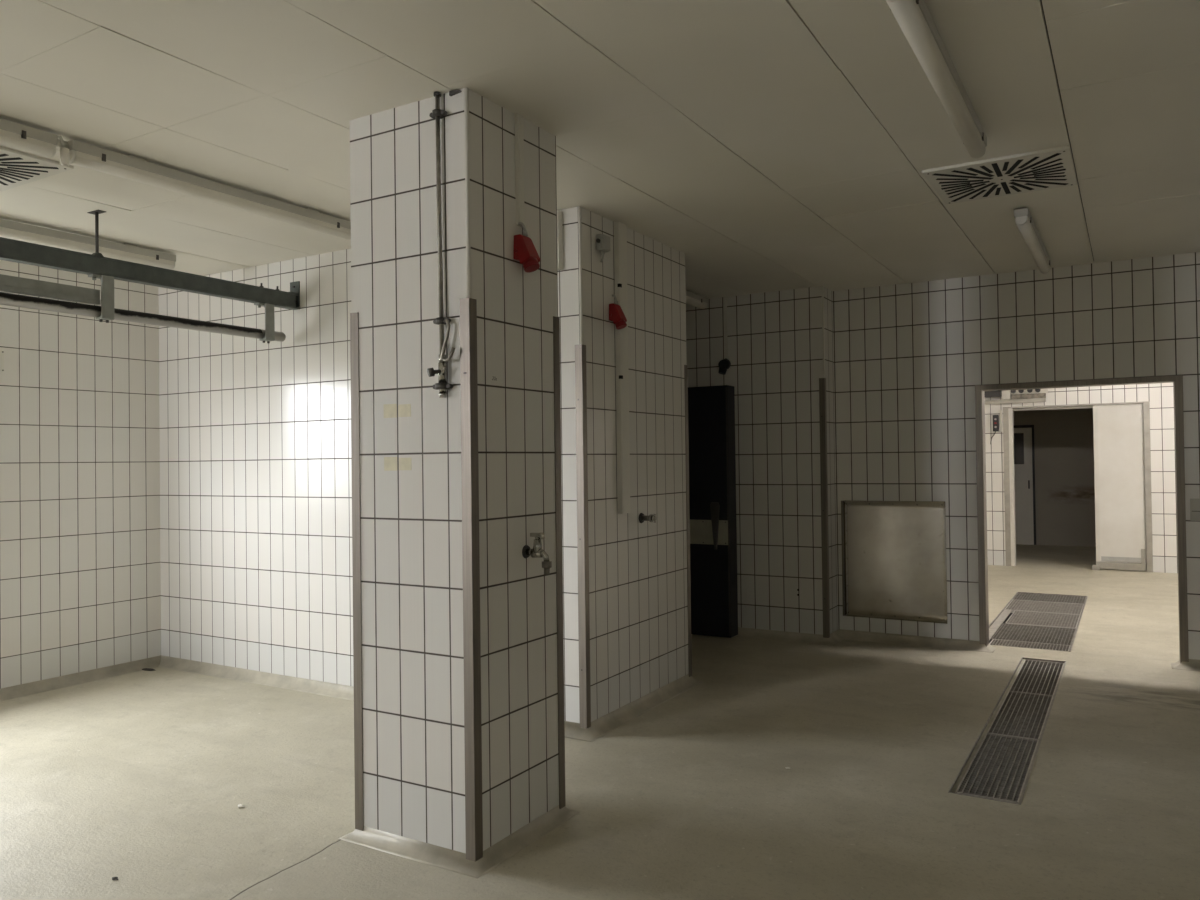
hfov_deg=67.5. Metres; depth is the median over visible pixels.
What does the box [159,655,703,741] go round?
baseboard
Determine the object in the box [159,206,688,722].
wall
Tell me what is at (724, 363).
socket
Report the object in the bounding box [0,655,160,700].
baseboard
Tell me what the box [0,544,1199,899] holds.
floor
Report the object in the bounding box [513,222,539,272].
socket
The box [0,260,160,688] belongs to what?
wall
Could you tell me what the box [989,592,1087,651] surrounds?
floor drain grate
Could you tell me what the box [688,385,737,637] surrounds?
room door
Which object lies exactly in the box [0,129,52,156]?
diffuser
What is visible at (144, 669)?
leaf
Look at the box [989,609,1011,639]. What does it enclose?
cover plate
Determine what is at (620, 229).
cable trunking
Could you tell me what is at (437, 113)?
pipe
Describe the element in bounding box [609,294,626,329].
socket
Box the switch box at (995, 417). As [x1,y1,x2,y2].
[990,415,998,443]
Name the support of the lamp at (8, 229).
attached to the ceiling
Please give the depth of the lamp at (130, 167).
4.21 m
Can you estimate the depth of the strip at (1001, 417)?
11.47 m
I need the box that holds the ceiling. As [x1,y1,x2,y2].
[0,0,1199,298]
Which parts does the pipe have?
valve knob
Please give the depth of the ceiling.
3.52 m
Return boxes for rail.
[0,210,299,342]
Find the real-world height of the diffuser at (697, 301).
0.049 m
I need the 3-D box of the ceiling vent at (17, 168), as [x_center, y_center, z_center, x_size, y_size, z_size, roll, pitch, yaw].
[-2.820,-1.277,3.965,0.630,0.017,0.630,-1,-1,31]
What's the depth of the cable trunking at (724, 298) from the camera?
7.56 m
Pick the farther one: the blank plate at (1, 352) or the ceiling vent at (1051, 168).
the blank plate at (1, 352)
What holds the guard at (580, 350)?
attached to the wall at (256, 467)
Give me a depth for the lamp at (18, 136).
3.56 m
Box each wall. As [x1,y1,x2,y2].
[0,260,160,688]
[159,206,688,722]
[686,286,837,634]
[833,252,1199,659]
[985,383,1177,572]
[1013,408,1145,546]
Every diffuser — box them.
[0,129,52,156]
[686,296,706,308]
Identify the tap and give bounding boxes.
[522,532,551,574]
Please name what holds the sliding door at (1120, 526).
in the wall at (1160, 396)
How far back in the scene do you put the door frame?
6.46 m
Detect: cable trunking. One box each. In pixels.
[515,113,524,226]
[557,210,562,270]
[614,221,629,513]
[723,297,727,358]
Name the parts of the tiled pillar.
corner trim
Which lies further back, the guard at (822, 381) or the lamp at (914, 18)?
the guard at (822, 381)
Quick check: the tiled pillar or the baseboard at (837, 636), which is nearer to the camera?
the tiled pillar
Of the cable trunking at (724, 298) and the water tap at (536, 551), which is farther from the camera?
the cable trunking at (724, 298)
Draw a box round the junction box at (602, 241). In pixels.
[596,234,610,262]
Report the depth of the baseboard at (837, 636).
7.17 m
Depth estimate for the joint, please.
3.68 m
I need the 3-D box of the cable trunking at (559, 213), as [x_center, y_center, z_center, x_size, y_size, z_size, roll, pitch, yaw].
[-0.239,-1.139,4.882,0.057,0.318,0.044,-1,-1,31]
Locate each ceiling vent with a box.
[0,146,73,191]
[922,145,1077,203]
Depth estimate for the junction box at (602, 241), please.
4.97 m
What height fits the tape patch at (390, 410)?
0.053 m
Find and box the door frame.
[975,375,1188,663]
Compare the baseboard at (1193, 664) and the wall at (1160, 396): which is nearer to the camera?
the baseboard at (1193, 664)
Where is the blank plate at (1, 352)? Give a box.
[0,351,3,371]
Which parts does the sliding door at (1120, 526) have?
rail, pull plate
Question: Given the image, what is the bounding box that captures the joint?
[56,135,68,167]
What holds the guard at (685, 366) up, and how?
attached to the wall at (256, 467)
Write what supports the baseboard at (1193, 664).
attached to the wall at (910, 359)
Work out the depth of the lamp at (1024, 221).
5.33 m
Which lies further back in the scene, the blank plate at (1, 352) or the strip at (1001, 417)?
the strip at (1001, 417)
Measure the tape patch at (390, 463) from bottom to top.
0.053 m
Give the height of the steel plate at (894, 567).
0.944 m
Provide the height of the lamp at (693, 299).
0.105 m
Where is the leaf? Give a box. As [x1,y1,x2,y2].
[142,668,154,670]
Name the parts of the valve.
handle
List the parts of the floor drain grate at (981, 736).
floor grate, floor grate, floor grate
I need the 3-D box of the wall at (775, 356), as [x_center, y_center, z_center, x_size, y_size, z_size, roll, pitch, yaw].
[0.007,0.143,8.450,4.406,2.865,0.426,-1,-1,31]
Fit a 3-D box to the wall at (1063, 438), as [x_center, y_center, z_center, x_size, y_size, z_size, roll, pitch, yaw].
[7.572,0.108,13.734,5.400,2.865,0.150,-1,-1,31]
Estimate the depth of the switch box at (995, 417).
11.47 m
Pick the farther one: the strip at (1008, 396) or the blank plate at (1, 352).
the strip at (1008, 396)
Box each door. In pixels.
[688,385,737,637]
[1014,425,1035,544]
[1092,404,1145,570]
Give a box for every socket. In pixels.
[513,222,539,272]
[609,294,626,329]
[718,359,730,368]
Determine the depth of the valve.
5.34 m
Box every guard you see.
[575,344,590,728]
[684,365,691,676]
[819,378,829,637]
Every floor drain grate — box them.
[948,657,1066,804]
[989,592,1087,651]
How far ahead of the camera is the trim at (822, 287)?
7.15 m
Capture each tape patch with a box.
[384,404,410,417]
[384,457,411,470]
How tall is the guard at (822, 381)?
2.080 m
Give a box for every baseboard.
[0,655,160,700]
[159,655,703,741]
[735,627,995,652]
[1171,659,1199,670]
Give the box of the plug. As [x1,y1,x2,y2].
[718,358,730,374]
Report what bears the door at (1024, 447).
in the wall at (1063, 438)
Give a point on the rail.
(95, 265)
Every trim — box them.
[578,207,582,343]
[821,286,824,377]
[1003,401,1152,571]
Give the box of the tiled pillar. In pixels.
[338,87,579,878]
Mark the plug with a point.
(724, 364)
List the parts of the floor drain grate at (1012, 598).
floor grate, floor grate, floor grate, floor grate, floor grate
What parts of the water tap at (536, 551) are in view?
handle, spout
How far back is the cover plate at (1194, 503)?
6.12 m
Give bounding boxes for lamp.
[0,118,56,156]
[0,219,175,268]
[67,140,350,239]
[686,291,707,308]
[886,0,986,157]
[1014,208,1050,273]
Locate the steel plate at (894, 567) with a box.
[841,500,947,623]
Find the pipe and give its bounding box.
[427,92,454,397]
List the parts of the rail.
ceiling plate, suspension rod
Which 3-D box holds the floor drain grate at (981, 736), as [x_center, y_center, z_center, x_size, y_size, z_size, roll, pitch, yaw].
[2.424,1.526,5.163,0.290,0.047,3.035,-1,-1,31]
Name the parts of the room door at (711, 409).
handle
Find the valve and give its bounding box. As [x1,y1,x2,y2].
[639,513,655,522]
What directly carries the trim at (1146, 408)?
attached to the wall at (1160, 396)
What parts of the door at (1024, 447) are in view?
glass pane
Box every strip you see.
[985,388,1047,403]
[1000,410,1002,431]
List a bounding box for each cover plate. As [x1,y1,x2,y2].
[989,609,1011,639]
[1190,498,1199,520]

